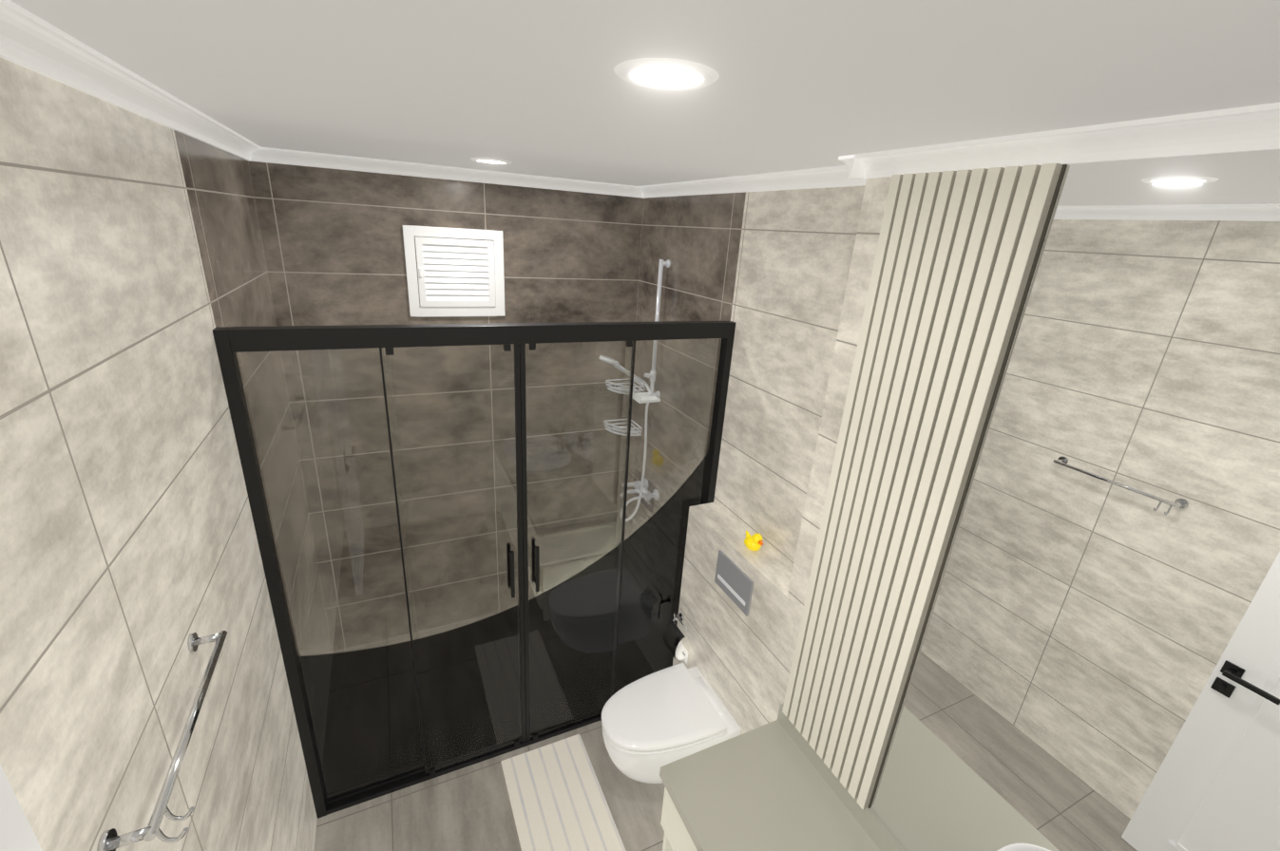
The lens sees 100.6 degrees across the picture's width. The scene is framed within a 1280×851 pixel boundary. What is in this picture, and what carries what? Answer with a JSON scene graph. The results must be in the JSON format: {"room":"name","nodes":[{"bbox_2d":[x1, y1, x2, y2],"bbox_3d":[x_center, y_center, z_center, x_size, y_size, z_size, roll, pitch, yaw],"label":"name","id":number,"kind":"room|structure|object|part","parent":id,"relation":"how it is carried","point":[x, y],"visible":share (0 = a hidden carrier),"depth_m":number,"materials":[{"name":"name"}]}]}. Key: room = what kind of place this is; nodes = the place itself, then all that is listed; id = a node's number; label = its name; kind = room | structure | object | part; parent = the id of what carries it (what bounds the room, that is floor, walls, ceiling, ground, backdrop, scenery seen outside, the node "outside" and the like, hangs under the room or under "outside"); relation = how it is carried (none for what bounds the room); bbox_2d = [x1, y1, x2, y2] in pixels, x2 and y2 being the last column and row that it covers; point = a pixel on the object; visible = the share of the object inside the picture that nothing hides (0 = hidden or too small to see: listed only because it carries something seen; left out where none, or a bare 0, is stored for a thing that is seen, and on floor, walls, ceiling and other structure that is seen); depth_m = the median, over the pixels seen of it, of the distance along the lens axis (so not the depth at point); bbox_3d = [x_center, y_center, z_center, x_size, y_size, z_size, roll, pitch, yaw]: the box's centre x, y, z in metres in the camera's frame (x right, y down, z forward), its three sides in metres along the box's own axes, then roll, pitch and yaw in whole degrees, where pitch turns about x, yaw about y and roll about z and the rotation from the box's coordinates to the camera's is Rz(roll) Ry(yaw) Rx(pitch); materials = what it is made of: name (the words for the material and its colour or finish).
{"room":"bathroom","nodes":[
{"label":"bathroom","id":0,"kind":"room"},
{"bbox_2d":[0,57,331,850],"bbox_3d":[-1.042,0.640,1.192,0.120,2.590,3.280,-6,22,-25],"label":"wall","id":1,"kind":"structure","parent":0,"point":[129,557],"depth_m":0.99,"materials":[{"name":"beige tile"}]},
{"bbox_2d":[0,0,266,162],"bbox_3d":[-0.883,-0.558,0.794,0.058,0.052,3.280,-6,22,-25],"label":"crown molding","id":2,"kind":"structure","parent":1,"relation":"attached to","point":[28,40],"depth_m":0.94,"materials":[{"name":"white"}]},
{"bbox_2d":[96,630,227,850],"bbox_3d":[-0.841,0.555,0.992,0.090,0.068,0.480,-6,22,-25],"label":"towel bar","id":3,"kind":"object","parent":1,"relation":"attached to","point":[110,840],"visible":0.98,"depth_m":0.87,"materials":[{"name":"silver metal"}]},
{"bbox_2d":[248,160,643,646],"bbox_3d":[-0.893,-0.020,3.021,2.030,2.590,0.120,-6,22,-25],"label":"wall","id":4,"kind":"structure","parent":0,"point":[333,243],"depth_m":2.83,"materials":[{"name":"tile"}]},
{"bbox_2d":[266,147,634,196],"bbox_3d":[-0.750,-1.182,2.523,1.730,0.052,0.058,-6,22,-25],"label":"crown molding","id":5,"kind":"structure","parent":4,"relation":"attached to","point":[273,155],"depth_m":2.44,"materials":[{"name":"white"}]},
{"bbox_2d":[401,225,505,316],"bbox_3d":[-0.905,-0.753,2.631,0.460,0.422,0.034,-6,22,-25],"label":"air vent","id":6,"kind":"object","parent":4,"relation":"in","point":[461,277],"visible":1,"depth_m":2.62,"materials":[{"name":"white plastic"}]},
{"bbox_2d":[603,419,642,436],"bbox_3d":[-0.107,0.018,3.249,0.182,0.058,0.182,-6,22,-25],"label":"shelf","id":7,"kind":"object","parent":4,"relation":"attached to","point":[633,430],"depth_m":3.24,"materials":[{"name":"silver metal"}]},
{"bbox_2d":[605,378,645,394],"bbox_3d":[-0.091,-0.226,3.159,0.182,0.058,0.182,-6,22,-25],"label":"shelf","id":8,"kind":"object","parent":4,"relation":"attached to","point":[622,388],"depth_m":3.15,"materials":[{"name":"silver metal"}]},
{"bbox_2d":[314,720,665,850],"bbox_3d":[-0.034,1.993,1.598,2.030,0.100,2.445,-6,22,-25],"label":"floor","id":9,"kind":"structure","parent":0,"point":[468,809],"depth_m":2.26,"materials":[{"name":"tile"}]},
{"bbox_2d":[212,321,735,819],"bbox_3d":[-0.470,0.594,2.236,1.790,2.030,0.078,-6,22,-25],"label":"shower enclosure","id":10,"kind":"object","parent":9,"relation":"on","point":[578,646],"visible":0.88,"depth_m":2.22,"materials":[{"name":"glass"}]},
{"bbox_3d":[-0.703,0.632,2.140,0.430,1.944,0.006,-6,22,-25],"label":"glass door","id":11,"kind":"part","parent":10,"relation":"part of","materials":[{"name":"glass"}]},
{"bbox_3d":[-0.279,0.589,2.334,0.434,1.944,0.006,-6,22,-25],"label":"glass door","id":12,"kind":"part","parent":10,"relation":"part of","materials":[{"name":"glass"}]},
{"bbox_2d":[500,734,625,850],"bbox_3d":[-0.330,1.667,2.271,0.385,0.012,0.687,-6,22,-25],"label":"bath mat","id":13,"kind":"object","parent":9,"relation":"on","point":[558,800],"visible":1,"depth_m":2.32,"materials":[{"name":"fabric"}]},
{"bbox_2d":[659,704,904,850],"bbox_3d":[0.596,1.663,1.366,0.509,0.755,1.503,-6,22,-25],"label":"bathroom vanity","id":14,"kind":"object","parent":9,"relation":"on","point":[775,786],"visible":1,"depth_m":1.71,"materials":[{"name":"beige paint"}]},
{"bbox_2d":[9,0,1279,186],"bbox_3d":[-0.094,-0.709,1.127,2.030,0.100,3.520,-6,22,-25],"label":"ceiling","id":15,"kind":"structure","parent":0,"point":[538,87],"depth_m":0.77,"materials":[{"name":"grey paint"}]},
{"bbox_2d":[470,157,511,164],"bbox_3d":[-0.583,-1.035,2.083,0.156,0.004,0.156,-6,22,-25],"label":"recessed light","id":16,"kind":"object","parent":15,"relation":"in","point":[489,161],"visible":1,"depth_m":2.06,"materials":[{"name":"white"}]},
{"bbox_2d":[613,57,719,90],"bbox_3d":[0.039,-0.522,0.794,0.156,0.004,0.156,-6,22,-25],"label":"recessed light","id":17,"kind":"object","parent":15,"relation":"in","point":[664,74],"visible":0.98,"depth_m":0.78,"materials":[{"name":"white"}]},
{"bbox_2d":[672,502,792,735],"bbox_3d":[0.404,1.040,2.424,0.135,1.173,0.699,-6,22,-25],"label":"wall","id":18,"kind":"structure","parent":0,"point":[730,645],"depth_m":2.28,"materials":[{"name":"beige tile"}]},
{"bbox_2d":[601,663,740,783],"bbox_3d":[0.093,1.371,2.349,0.550,0.355,0.380,-6,22,-25],"label":"toilet","id":19,"kind":"object","parent":18,"relation":"attached to","point":[653,723],"visible":0.75,"depth_m":2.22,"materials":[{"name":"white ceramic"}]},
{"bbox_2d":[663,611,687,664],"bbox_3d":[0.185,1.053,2.618,0.102,0.228,0.160,-6,22,-25],"label":"paper holder","id":20,"kind":"object","parent":18,"relation":"attached to","point":[674,637],"visible":1,"depth_m":2.59,"materials":[{"name":"silver metal"}]},
{"bbox_2d":[714,550,754,616],"bbox_3d":[0.384,0.648,2.199,0.014,0.160,0.240,-6,22,-25],"label":"flush plate","id":21,"kind":"object","parent":18,"relation":"attached to","point":[734,582],"visible":0.96,"depth_m":2.18,"materials":[{"name":"silver metal"}]},
{"bbox_2d":[744,530,763,551],"bbox_3d":[0.462,0.468,2.164,0.068,0.083,0.109,-6,22,-25],"label":"duck","id":22,"kind":"object","parent":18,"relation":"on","point":[754,543],"visible":1,"depth_m":2.14},
{"bbox_2d":[624,185,865,568],"bbox_3d":[0.687,0.463,1.986,0.120,2.590,3.280,-6,22,-25],"label":"wall","id":23,"kind":"structure","parent":0,"point":[796,247],"depth_m":2.17,"materials":[{"name":"beige tile"}]},
{"bbox_2d":[598,259,670,521],"bbox_3d":[-0.061,-0.135,2.899,0.363,1.489,0.214,-6,22,-25],"label":"rail","id":24,"kind":"object","parent":23,"relation":"attached to","point":[666,263],"visible":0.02,"depth_m":2.90,"materials":[{"name":"silver metal"}]},
{"bbox_2d":[763,164,1068,808],"bbox_3d":[0.929,0.760,1.219,0.135,2.590,1.584,-6,22,-25],"label":"wall","id":25,"kind":"structure","parent":0,"point":[870,219],"depth_m":1.62,"materials":[{"name":"beige tile"}]},
{"bbox_2d":[782,162,1067,809],"bbox_3d":[0.667,0.271,1.480,0.030,1.782,0.390,-6,22,-25],"label":"panel","id":26,"kind":"object","parent":25,"relation":"attached to","point":[957,255],"visible":0.94,"depth_m":1.36,"materials":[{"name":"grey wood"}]},
{"bbox_2d":[630,102,1279,198],"bbox_3d":[0.626,-0.710,1.481,0.192,0.052,3.150,-6,22,-25],"label":"crown molding","id":27,"kind":"structure","parent":25,"relation":"attached to","point":[1254,127],"depth_m":1.02,"materials":[{"name":"white"}]},
{"bbox_2d":[870,149,1279,850],"bbox_3d":[0.989,0.518,0.864,0.006,1.782,1.078,-6,22,-25],"label":"mirror panel","id":28,"kind":"object","parent":25,"relation":"attached to","point":[1097,666],"visible":1,"depth_m":0.98,"materials":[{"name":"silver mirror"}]},
{"bbox_3d":[0.539,1.123,0.157,2.030,2.590,0.120,-6,22,-25],"label":"wall","id":29,"kind":"structure","parent":0,"visible":0},
{"bbox_2d":[0,764,42,850],"bbox_3d":[-0.368,1.281,0.381,0.096,2.012,0.845,-6,22,-25],"label":"door leaf","id":30,"kind":"structure","parent":29,"relation":"in","point":[17,833],"depth_m":0.42,"materials":[{"name":"white"}]}
]}

